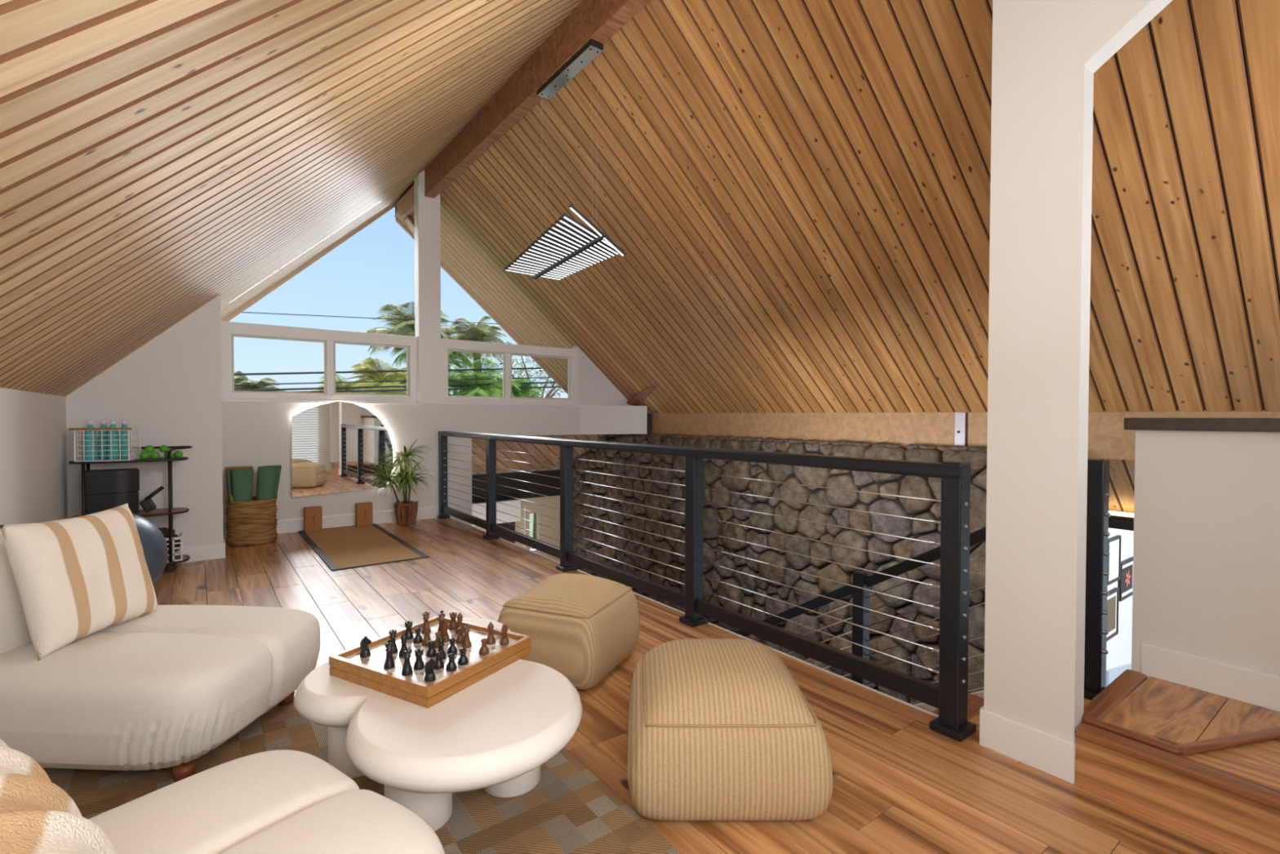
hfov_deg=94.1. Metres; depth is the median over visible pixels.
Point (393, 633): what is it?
chess queen
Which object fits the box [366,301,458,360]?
palm tree
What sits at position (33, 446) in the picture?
wall
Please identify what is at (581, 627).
pouf
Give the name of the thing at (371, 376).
palm tree
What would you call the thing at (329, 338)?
window
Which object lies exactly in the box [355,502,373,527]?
block
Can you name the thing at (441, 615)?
king
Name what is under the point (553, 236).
diffuser
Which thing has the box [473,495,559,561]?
wall
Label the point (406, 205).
trim
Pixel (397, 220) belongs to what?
trim
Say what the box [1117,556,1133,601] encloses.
picture frame
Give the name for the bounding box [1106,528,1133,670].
wall
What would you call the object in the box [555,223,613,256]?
diffuser
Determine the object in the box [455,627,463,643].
pawn
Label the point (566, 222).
diffuser
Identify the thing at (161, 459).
shelf
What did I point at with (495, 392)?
palm tree
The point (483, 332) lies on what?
palm tree
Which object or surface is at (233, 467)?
roll
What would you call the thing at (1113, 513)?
light strip
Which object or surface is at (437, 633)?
pawn
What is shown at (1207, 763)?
landing
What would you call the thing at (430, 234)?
column
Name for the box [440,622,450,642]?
knight
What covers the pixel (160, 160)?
ceiling
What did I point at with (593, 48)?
metal bracket
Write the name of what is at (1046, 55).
column
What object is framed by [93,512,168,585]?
exercise ball
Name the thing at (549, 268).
diffuser
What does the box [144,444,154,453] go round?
ball
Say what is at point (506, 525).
trim
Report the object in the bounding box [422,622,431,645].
bishop
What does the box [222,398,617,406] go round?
trim
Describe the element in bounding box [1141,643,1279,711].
baseboard
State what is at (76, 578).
throw pillow
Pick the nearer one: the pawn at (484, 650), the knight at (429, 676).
the knight at (429, 676)
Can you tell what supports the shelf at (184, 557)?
attached to the rolling cart
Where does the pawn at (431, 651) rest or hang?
on the board
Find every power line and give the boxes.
[234,367,542,375]
[234,377,551,385]
[234,381,555,391]
[242,311,497,324]
[288,386,560,392]
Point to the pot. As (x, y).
(406, 511)
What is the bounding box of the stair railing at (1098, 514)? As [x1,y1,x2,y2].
[733,458,1111,703]
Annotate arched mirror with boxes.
[291,401,393,497]
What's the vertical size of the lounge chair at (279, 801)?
0.786 m
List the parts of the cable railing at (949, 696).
post, plate, rail, rail, post, plate, rail, rail, post, plate, rail, rail, plate, post, rail, rail, plate, post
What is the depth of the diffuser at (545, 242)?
4.48 m
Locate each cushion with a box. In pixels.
[0,530,143,653]
[0,604,319,770]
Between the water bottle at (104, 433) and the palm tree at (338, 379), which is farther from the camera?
the palm tree at (338, 379)
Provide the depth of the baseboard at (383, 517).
6.48 m
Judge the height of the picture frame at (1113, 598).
0.480 m
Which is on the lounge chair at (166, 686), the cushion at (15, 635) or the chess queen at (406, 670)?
the cushion at (15, 635)
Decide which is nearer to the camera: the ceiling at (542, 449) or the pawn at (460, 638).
the pawn at (460, 638)
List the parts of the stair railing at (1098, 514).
handrail, post, handrail, plate, post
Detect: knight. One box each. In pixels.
[360,635,371,657]
[424,657,436,681]
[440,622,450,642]
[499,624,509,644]
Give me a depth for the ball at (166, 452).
4.80 m
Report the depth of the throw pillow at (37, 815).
0.85 m
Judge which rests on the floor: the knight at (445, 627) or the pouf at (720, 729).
the pouf at (720, 729)
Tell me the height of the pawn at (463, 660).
0.054 m
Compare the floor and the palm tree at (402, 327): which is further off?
the palm tree at (402, 327)
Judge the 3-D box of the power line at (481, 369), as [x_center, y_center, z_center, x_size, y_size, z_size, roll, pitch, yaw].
[-4.346,-1.359,14.192,26.003,1.793,0.041,-1,1,-37]
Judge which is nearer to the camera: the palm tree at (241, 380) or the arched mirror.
the arched mirror
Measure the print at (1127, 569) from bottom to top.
0.260 m
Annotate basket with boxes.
[68,427,141,462]
[164,532,182,562]
[225,493,278,545]
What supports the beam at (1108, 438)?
attached to the stone wall at (926, 487)
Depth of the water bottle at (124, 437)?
4.69 m
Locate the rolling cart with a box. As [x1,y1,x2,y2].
[68,445,192,572]
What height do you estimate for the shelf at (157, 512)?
0.012 m
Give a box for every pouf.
[497,573,639,689]
[627,638,833,820]
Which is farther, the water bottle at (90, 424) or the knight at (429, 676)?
the water bottle at (90, 424)
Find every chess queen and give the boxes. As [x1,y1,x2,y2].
[388,629,398,653]
[401,648,413,675]
[421,611,431,633]
[462,623,471,648]
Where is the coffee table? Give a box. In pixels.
[293,617,582,831]
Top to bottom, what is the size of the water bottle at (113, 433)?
0.302 m
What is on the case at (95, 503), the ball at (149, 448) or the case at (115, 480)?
the case at (115, 480)
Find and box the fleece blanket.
[157,527,180,556]
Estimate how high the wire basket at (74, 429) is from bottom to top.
0.257 m
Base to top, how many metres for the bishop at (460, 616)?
0.081 m
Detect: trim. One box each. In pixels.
[222,202,395,321]
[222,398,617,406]
[395,185,414,236]
[395,208,568,394]
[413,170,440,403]
[449,517,938,716]
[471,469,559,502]
[496,521,515,543]
[1108,514,1133,530]
[1124,417,1279,431]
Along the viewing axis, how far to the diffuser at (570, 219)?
4.14 m
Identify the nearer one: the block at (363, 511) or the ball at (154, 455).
the ball at (154, 455)
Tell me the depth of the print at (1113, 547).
6.12 m
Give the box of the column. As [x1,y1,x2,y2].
[983,0,1173,749]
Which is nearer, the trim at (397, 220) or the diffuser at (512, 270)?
the diffuser at (512, 270)
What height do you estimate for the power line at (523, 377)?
1.614 m
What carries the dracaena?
on the floor
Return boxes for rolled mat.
[226,468,253,508]
[256,465,281,504]
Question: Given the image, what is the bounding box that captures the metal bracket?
[537,39,603,99]
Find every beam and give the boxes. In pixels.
[424,0,650,198]
[652,409,1279,460]
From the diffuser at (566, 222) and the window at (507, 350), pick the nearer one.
the diffuser at (566, 222)
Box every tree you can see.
[234,370,288,391]
[311,373,366,393]
[342,357,406,394]
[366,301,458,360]
[391,328,473,371]
[400,378,458,395]
[448,315,506,373]
[448,353,502,395]
[448,357,521,396]
[481,337,565,548]
[499,376,543,397]
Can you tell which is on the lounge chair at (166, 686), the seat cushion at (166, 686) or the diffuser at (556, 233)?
the seat cushion at (166, 686)
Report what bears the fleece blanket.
in the plastic basket at (180, 538)
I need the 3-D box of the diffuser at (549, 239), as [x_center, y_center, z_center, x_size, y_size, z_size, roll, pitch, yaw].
[-0.512,-1.321,4.450,0.491,0.103,0.014,-1,1,-37]
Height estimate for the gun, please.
0.205 m
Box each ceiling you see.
[0,0,582,396]
[394,0,1279,513]
[471,434,608,474]
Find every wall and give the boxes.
[0,386,67,530]
[66,294,222,546]
[222,346,647,525]
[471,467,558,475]
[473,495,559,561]
[573,432,986,704]
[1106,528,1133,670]
[1131,430,1279,675]
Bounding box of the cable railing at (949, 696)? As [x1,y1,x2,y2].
[436,431,976,742]
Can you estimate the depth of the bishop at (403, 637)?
2.12 m
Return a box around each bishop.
[398,632,407,657]
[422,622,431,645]
[435,635,446,659]
[455,612,463,634]
[486,622,495,644]
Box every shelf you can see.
[71,457,186,462]
[73,507,186,517]
[167,555,187,562]
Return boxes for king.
[383,639,395,669]
[437,609,445,631]
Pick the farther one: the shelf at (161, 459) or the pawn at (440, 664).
the shelf at (161, 459)
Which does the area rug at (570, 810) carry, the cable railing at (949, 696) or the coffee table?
the coffee table
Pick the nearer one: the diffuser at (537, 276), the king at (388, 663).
the king at (388, 663)
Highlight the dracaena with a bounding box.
[368,440,435,524]
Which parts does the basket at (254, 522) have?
handle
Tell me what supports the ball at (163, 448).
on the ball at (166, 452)
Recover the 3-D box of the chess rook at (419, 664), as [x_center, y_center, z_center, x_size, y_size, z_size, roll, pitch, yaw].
[-0.751,0.788,2.023,0.037,0.062,0.037,-1,1,-37]
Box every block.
[303,506,322,532]
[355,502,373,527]
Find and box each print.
[1106,595,1115,632]
[1108,542,1118,577]
[1121,564,1133,593]
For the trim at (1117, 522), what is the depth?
5.13 m
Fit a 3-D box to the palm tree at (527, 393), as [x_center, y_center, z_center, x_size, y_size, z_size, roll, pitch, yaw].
[-3.314,1.313,15.984,1.480,5.325,1.333,0,1,-9]
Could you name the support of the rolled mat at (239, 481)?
in the basket at (254, 522)
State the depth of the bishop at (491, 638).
2.24 m
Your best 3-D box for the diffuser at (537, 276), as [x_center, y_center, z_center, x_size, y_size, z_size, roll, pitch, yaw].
[-0.858,-1.278,4.948,0.500,0.016,0.014,-1,1,-37]
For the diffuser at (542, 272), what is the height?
0.028 m
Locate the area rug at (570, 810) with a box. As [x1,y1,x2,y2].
[42,696,681,853]
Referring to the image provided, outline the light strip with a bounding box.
[1108,510,1133,516]
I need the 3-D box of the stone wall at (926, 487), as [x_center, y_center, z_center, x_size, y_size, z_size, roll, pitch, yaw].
[0.971,1.918,7.770,0.441,3.617,7.958,-1,1,-37]
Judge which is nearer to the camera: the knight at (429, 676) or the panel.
the knight at (429, 676)
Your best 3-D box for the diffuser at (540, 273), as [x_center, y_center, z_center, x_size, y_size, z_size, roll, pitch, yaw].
[-0.826,-1.282,4.903,0.500,0.022,0.014,-1,1,-37]
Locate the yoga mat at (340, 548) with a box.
[297,523,429,570]
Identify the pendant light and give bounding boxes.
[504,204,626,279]
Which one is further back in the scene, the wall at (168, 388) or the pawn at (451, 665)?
the wall at (168, 388)
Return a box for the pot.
[394,499,417,524]
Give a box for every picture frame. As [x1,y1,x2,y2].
[1106,586,1119,640]
[1107,534,1121,585]
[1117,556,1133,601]
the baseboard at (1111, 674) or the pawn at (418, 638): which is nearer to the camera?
the pawn at (418, 638)
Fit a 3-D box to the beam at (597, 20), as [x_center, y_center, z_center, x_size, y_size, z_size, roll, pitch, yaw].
[-0.237,-2.880,4.105,0.113,0.325,7.760,-1,1,-37]
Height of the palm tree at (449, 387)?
5.281 m
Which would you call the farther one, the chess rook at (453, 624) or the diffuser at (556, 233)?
the diffuser at (556, 233)
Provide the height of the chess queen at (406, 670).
0.084 m
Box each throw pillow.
[0,502,157,661]
[0,738,116,853]
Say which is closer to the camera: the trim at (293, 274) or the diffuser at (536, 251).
the diffuser at (536, 251)
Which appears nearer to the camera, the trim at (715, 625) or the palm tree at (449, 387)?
the trim at (715, 625)
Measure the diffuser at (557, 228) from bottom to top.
0.133 m
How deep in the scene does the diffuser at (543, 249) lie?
4.57 m
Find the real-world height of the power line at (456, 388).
1.300 m
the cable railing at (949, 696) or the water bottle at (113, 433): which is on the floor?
the cable railing at (949, 696)
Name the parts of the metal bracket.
canopy plate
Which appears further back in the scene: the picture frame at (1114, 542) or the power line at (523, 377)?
the power line at (523, 377)
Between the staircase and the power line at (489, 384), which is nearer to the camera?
the staircase
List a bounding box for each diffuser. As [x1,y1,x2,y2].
[506,269,560,279]
[508,267,563,278]
[511,265,566,276]
[513,262,568,275]
[516,260,572,274]
[519,257,576,272]
[522,254,579,271]
[525,252,582,269]
[528,248,585,268]
[531,246,589,266]
[535,243,592,265]
[537,240,595,263]
[541,237,599,262]
[545,234,603,261]
[548,231,606,259]
[551,226,609,257]
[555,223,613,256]
[560,220,617,254]
[563,217,613,248]
[569,207,623,256]
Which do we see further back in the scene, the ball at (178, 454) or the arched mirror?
the arched mirror
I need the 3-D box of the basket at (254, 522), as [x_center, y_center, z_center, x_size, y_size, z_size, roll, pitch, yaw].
[-3.892,0.897,5.973,0.444,0.505,0.444,-1,1,-37]
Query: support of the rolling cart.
on the floor
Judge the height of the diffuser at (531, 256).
0.050 m
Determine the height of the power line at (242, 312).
1.331 m
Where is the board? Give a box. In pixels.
[328,615,531,708]
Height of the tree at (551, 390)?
6.815 m
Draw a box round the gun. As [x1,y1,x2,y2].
[139,485,164,512]
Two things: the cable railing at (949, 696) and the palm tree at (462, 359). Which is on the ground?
the palm tree at (462, 359)
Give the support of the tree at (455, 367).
on the ground
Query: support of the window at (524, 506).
in the wall at (545, 500)
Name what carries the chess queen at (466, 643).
on the board
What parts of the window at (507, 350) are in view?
sash, sash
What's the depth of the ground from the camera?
23.18 m
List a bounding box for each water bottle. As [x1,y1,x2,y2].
[84,420,97,460]
[97,420,107,459]
[106,420,119,459]
[119,420,130,458]
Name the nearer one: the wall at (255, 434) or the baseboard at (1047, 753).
the baseboard at (1047, 753)
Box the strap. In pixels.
[954,412,968,446]
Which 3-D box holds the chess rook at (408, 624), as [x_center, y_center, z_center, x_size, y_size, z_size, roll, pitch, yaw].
[-0.892,0.783,2.297,0.037,0.062,0.037,-1,1,-37]
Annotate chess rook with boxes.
[404,620,413,639]
[413,648,424,670]
[448,611,457,629]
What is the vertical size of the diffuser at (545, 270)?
0.035 m
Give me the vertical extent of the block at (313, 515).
0.265 m
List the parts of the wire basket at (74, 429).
wood handle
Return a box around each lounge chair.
[0,530,319,782]
[88,749,444,853]
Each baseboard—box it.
[175,506,437,563]
[979,705,1075,783]
[1106,663,1131,686]
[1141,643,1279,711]
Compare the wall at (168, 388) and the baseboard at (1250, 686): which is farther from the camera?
the wall at (168, 388)
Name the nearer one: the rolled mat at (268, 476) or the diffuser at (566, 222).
the diffuser at (566, 222)
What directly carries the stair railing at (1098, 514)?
on the staircase
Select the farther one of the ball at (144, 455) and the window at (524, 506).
the window at (524, 506)
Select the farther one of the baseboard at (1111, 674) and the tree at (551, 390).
the tree at (551, 390)
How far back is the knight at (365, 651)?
2.12 m
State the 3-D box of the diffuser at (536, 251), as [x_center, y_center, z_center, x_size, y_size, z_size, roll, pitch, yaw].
[-0.638,-1.306,4.631,0.497,0.066,0.014,-1,1,-37]
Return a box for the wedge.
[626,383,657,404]
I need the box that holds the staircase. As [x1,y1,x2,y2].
[911,690,983,720]
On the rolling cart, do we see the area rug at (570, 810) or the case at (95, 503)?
the case at (95, 503)
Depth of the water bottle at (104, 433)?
4.63 m
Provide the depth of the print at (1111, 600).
6.10 m
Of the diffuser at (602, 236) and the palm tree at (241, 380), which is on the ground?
the palm tree at (241, 380)
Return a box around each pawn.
[413,627,422,643]
[426,640,435,657]
[433,631,441,647]
[433,651,444,669]
[445,653,457,671]
[447,637,457,653]
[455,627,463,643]
[457,647,468,665]
[479,638,488,654]
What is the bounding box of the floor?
[153,517,1249,853]
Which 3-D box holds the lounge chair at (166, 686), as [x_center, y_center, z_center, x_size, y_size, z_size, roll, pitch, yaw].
[-1.982,0.806,2.360,1.134,0.815,0.832,0,1,3]
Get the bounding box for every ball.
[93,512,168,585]
[139,451,149,459]
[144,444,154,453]
[150,451,159,459]
[159,444,168,452]
[164,451,173,458]
[173,450,182,457]
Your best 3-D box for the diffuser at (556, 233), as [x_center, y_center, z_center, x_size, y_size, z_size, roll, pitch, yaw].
[-0.449,-1.329,4.359,0.487,0.123,0.014,-1,1,-37]
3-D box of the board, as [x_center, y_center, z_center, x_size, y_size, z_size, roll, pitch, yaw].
[-0.753,0.834,2.181,0.496,0.066,0.496,1,1,29]
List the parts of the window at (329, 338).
sash, pane, sash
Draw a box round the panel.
[471,498,520,526]
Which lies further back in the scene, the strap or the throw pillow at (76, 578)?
the strap
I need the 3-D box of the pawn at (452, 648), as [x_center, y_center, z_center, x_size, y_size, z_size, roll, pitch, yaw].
[-0.678,0.790,2.154,0.037,0.054,0.037,-1,1,-37]
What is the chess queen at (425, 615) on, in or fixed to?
on the board
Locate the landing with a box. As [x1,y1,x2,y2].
[1075,669,1279,853]
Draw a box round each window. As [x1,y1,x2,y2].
[220,185,421,403]
[440,338,577,404]
[520,505,533,550]
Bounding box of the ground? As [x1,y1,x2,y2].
[529,513,533,549]
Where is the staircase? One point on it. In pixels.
(975, 700)
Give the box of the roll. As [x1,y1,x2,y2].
[224,466,253,494]
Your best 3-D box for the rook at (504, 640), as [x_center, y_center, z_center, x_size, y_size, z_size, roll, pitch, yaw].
[-0.511,0.781,2.246,0.037,0.069,0.038,0,1,7]
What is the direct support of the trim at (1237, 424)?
on the wall at (1206, 546)
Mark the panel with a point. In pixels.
(506, 508)
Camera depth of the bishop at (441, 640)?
2.10 m
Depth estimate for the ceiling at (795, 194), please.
4.20 m
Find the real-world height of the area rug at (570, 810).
0.009 m
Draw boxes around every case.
[84,467,139,494]
[85,491,138,515]
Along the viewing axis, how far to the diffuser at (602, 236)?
4.13 m
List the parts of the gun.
handle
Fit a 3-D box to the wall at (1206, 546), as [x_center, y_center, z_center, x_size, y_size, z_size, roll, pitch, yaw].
[2.452,0.543,2.058,0.120,1.046,1.155,-1,1,-37]

